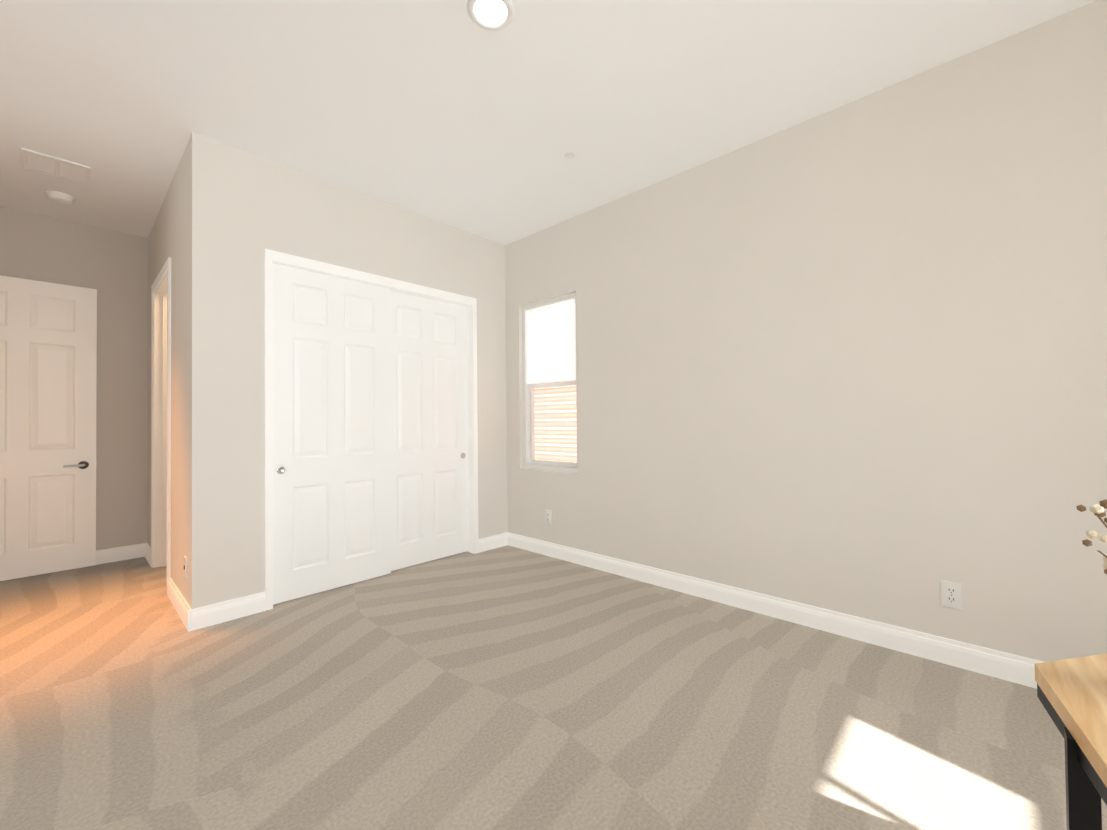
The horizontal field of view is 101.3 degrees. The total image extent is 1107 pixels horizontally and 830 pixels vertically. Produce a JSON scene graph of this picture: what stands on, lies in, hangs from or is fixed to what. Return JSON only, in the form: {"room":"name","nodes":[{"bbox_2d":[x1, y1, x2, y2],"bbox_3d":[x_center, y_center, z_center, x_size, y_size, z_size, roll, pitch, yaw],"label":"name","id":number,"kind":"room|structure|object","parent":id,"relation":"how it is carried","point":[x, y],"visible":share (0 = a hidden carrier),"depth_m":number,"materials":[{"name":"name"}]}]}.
{"room":"bedroom","nodes":[
{"label":"bedroom","id":0,"kind":"room"},
{"bbox_2d":[0,206,147,549],"bbox_3d":[-3.162,-0.158,4.259,0.150,2.700,3.500,-1,-1,43],"label":"wall","id":1,"kind":"structure","parent":0,"point":[111,266],"depth_m":3.69,"materials":[{"name":"paint"}]},
{"bbox_2d":[0,275,96,580],"bbox_3d":[-3.863,0.091,3.271,0.100,2.170,0.802,-1,-1,43],"label":"hall door","id":2,"kind":"structure","parent":1,"relation":"in","point":[48,359],"depth_m":3.38,"materials":[{"name":"white wood"}]},
{"bbox_2d":[96,543,145,564],"bbox_3d":[-3.855,1.132,3.366,0.017,0.110,1.258,-1,-1,43],"label":"baseboard","id":3,"kind":"structure","parent":1,"relation":"attached to","point":[109,555],"depth_m":3.70,"materials":[{"name":"white wood"}]},
{"bbox_2d":[147,144,187,602],"bbox_3d":[-2.711,-0.176,3.231,1.915,2.700,0.100,-1,-1,43],"label":"wall","id":4,"kind":"structure","parent":0,"point":[168,236],"depth_m":2.80,"materials":[{"name":"paint"}]},
{"bbox_2d":[145,543,150,565],"bbox_3d":[-3.293,1.131,3.690,0.395,0.110,0.017,-1,-1,43],"label":"baseboard","id":5,"kind":"structure","parent":4,"relation":"attached to","point":[147,552],"depth_m":3.67,"materials":[{"name":"white wood"}]},
{"bbox_2d":[151,257,170,583],"bbox_3d":[-2.794,0.075,3.301,0.900,2.200,0.118,-1,-1,43],"label":"door frame","id":6,"kind":"structure","parent":4,"relation":"attached to","point":[161,421],"depth_m":3.53,"materials":[{"name":"white wood"}]},
{"bbox_2d":[167,578,191,631],"bbox_3d":[-2.216,1.106,2.681,0.757,0.110,0.017,-1,-1,43],"label":"baseboard","id":7,"kind":"structure","parent":4,"relation":"attached to","point":[180,604],"depth_m":2.62,"materials":[{"name":"white wood"}]},
{"bbox_2d":[184,556,186,578],"bbox_3d":[-2.076,0.858,2.556,0.070,0.115,0.010,-1,-1,43],"label":"electrical outlet","id":8,"kind":"object","parent":4,"relation":"attached to","point":[185,566],"visible":0.98,"depth_m":2.53,"materials":[{"name":"white plastic"}]},
{"bbox_2d":[188,132,506,608],"bbox_3d":[-1.236,-0.190,3.317,0.120,2.700,2.242,-1,-1,43],"label":"wall","id":9,"kind":"structure","parent":0,"point":[245,209],"depth_m":2.67,"materials":[{"name":"paint"}]},
{"bbox_2d":[188,591,265,630],"bbox_3d":[-1.829,1.101,2.553,0.017,0.110,0.359,-1,-1,43],"label":"baseboard","id":10,"kind":"structure","parent":9,"relation":"attached to","point":[218,613],"depth_m":2.54,"materials":[{"name":"white wood"}]},
{"bbox_2d":[273,263,390,604],"bbox_3d":[-1.459,0.110,3.036,0.040,2.073,0.760,-1,-1,43],"label":"sliding closet door","id":11,"kind":"structure","parent":9,"relation":"in","point":[331,449],"depth_m":2.99,"materials":[{"name":"white wood"}]},
{"bbox_2d":[264,249,478,609],"bbox_3d":[-1.226,0.085,3.311,0.134,2.150,1.565,-1,-1,43],"label":"trim","id":12,"kind":"structure","parent":9,"relation":"attached to","point":[271,257],"depth_m":3.05,"materials":[{"name":"white wood"}]},
{"bbox_2d":[390,290,468,570],"bbox_3d":[-0.999,0.113,3.591,0.040,2.073,0.760,-1,-1,43],"label":"sliding closet door","id":13,"kind":"structure","parent":9,"relation":"in","point":[429,428],"depth_m":3.58,"materials":[{"name":"white wood"}]},
{"bbox_2d":[478,532,506,552],"bbox_3d":[-0.521,1.107,3.948,0.017,0.110,0.335,-1,-1,43],"label":"baseboard","id":14,"kind":"structure","parent":9,"relation":"attached to","point":[491,542],"depth_m":3.93,"materials":[{"name":"white wood"}]},
{"bbox_2d":[0,0,1095,244],"bbox_3d":[-0.446,-1.645,1.721,7.635,0.150,3.800,-1,-1,43],"label":"ceiling","id":15,"kind":"structure","parent":0,"point":[448,112],"depth_m":2.16,"materials":[{"name":"paint"}]},
{"bbox_2d":[21,147,90,184],"bbox_3d":[-3.055,-1.523,2.795,0.285,0.012,0.280,-1,-1,43],"label":"ceiling vent","id":16,"kind":"object","parent":15,"relation":"in","point":[35,161],"visible":0.98,"depth_m":2.78,"materials":[{"name":"white plastic"}]},
{"bbox_2d":[45,190,74,203],"bbox_3d":[-3.417,-1.501,3.143,0.140,0.040,0.140,-1,-1,43],"label":"smoke detector","id":17,"kind":"object","parent":15,"relation":"attached to","point":[60,197],"visible":0.98,"depth_m":3.12,"materials":[{"name":"white plastic"}]},
{"bbox_2d":[467,0,514,30],"bbox_3d":[-0.243,-1.567,1.760,0.184,0.010,0.184,-1,-1,43],"label":"recessed light","id":18,"kind":"object","parent":15,"relation":"in","point":[492,15],"visible":1,"depth_m":1.77,"materials":[{"name":"white plastic"}]},
{"bbox_2d":[565,153,574,158],"bbox_3d":[0.100,-1.560,2.732,0.062,0.003,0.062,-1,-1,43],"label":"plate","id":19,"kind":"object","parent":15,"relation":"attached to","point":[569,155],"visible":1,"depth_m":2.73,"materials":[{"name":"white plastic"}]},
{"bbox_2d":[0,545,1106,829],"bbox_3d":[-0.417,1.189,1.681,7.635,0.120,3.800,-1,-1,43],"label":"floor","id":20,"kind":"structure","parent":0,"point":[506,687],"depth_m":1.70,"materials":[{"name":"carpet"}]},
{"bbox_2d":[1034,653,1106,829],"bbox_3d":[1.006,0.713,0.109,1.194,0.760,1.194,-1,-1,43],"label":"table","id":21,"kind":"object","parent":20,"relation":"on","point":[1072,694],"visible":1,"depth_m":0.52,"materials":[{"name":"brown wood"}]},
{"bbox_2d":[1076,499,1106,573],"bbox_3d":[0.729,0.215,0.526,0.153,0.253,0.155,-1,-1,43],"label":"plant","id":22,"kind":"object","parent":21,"relation":"on","point":[1098,511],"visible":1,"depth_m":0.58,"materials":[{"name":"plant"}]},
{"bbox_2d":[505,0,1106,661],"bbox_3d":[0.816,-0.214,3.033,7.635,2.700,0.150,-1,-1,43],"label":"wall","id":23,"kind":"structure","parent":0,"point":[849,358],"depth_m":2.23,"materials":[{"name":"paint"}]},
{"bbox_2d":[545,509,551,524],"bbox_3d":[-0.043,0.837,3.723,0.070,0.115,0.010,-1,-1,43],"label":"electrical outlet","id":24,"kind":"object","parent":23,"relation":"attached to","point":[548,516],"visible":1,"depth_m":3.72,"materials":[{"name":"white plastic"}]},
{"bbox_2d":[522,292,577,472],"bbox_3d":[0.003,-0.251,3.812,0.658,1.430,0.105,-1,-1,43],"label":"window","id":25,"kind":"structure","parent":23,"relation":"in","point":[530,461],"depth_m":3.97,"materials":[{"name":"white plastic"}]},
{"bbox_2d":[526,299,575,383],"bbox_3d":[-0.019,-0.599,3.797,0.570,0.646,0.036,-1,-1,43],"label":"window pane","id":26,"kind":"object","parent":25,"relation":"attached to","point":[551,343],"visible":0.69,"depth_m":3.77,"materials":[{"name":"white glass"}]},
{"bbox_2d":[533,385,576,461],"bbox_3d":[0.016,-0.268,3.827,0.577,1.314,0.018,-1,-1,43],"label":"window panel","id":27,"kind":"object","parent":25,"relation":"attached to","point":[554,425],"visible":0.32,"depth_m":3.81,"materials":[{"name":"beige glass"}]},
{"bbox_2d":[507,532,1042,688],"bbox_3d":[1.515,1.063,2.259,5.300,0.110,0.017,-1,-1,43],"label":"baseboard","id":28,"kind":"structure","parent":23,"relation":"attached to","point":[1013,668],"depth_m":2.37,"materials":[{"name":"white wood"}]},
{"bbox_2d":[941,580,961,609],"bbox_3d":[1.774,0.802,2.022,0.070,0.115,0.010,-1,-1,43],"label":"electrical outlet","id":29,"kind":"object","parent":23,"relation":"attached to","point":[951,594],"visible":1,"depth_m":2.02,"materials":[{"name":"white plastic"}]},
{"bbox_3d":[1.333,1.300,3.741,13.000,0.080,1.600,-1,-1,43],"label":"ground","id":30,"kind":"structure","parent":0,"visible":0},
{"bbox_2d":[534,385,576,462],"bbox_3d":[1.915,-0.296,4.402,13.000,3.120,0.310,-1,-1,43],"label":"blocks","id":31,"kind":"object","parent":30,"relation":"on","point":[542,400],"depth_m":6.06}
]}

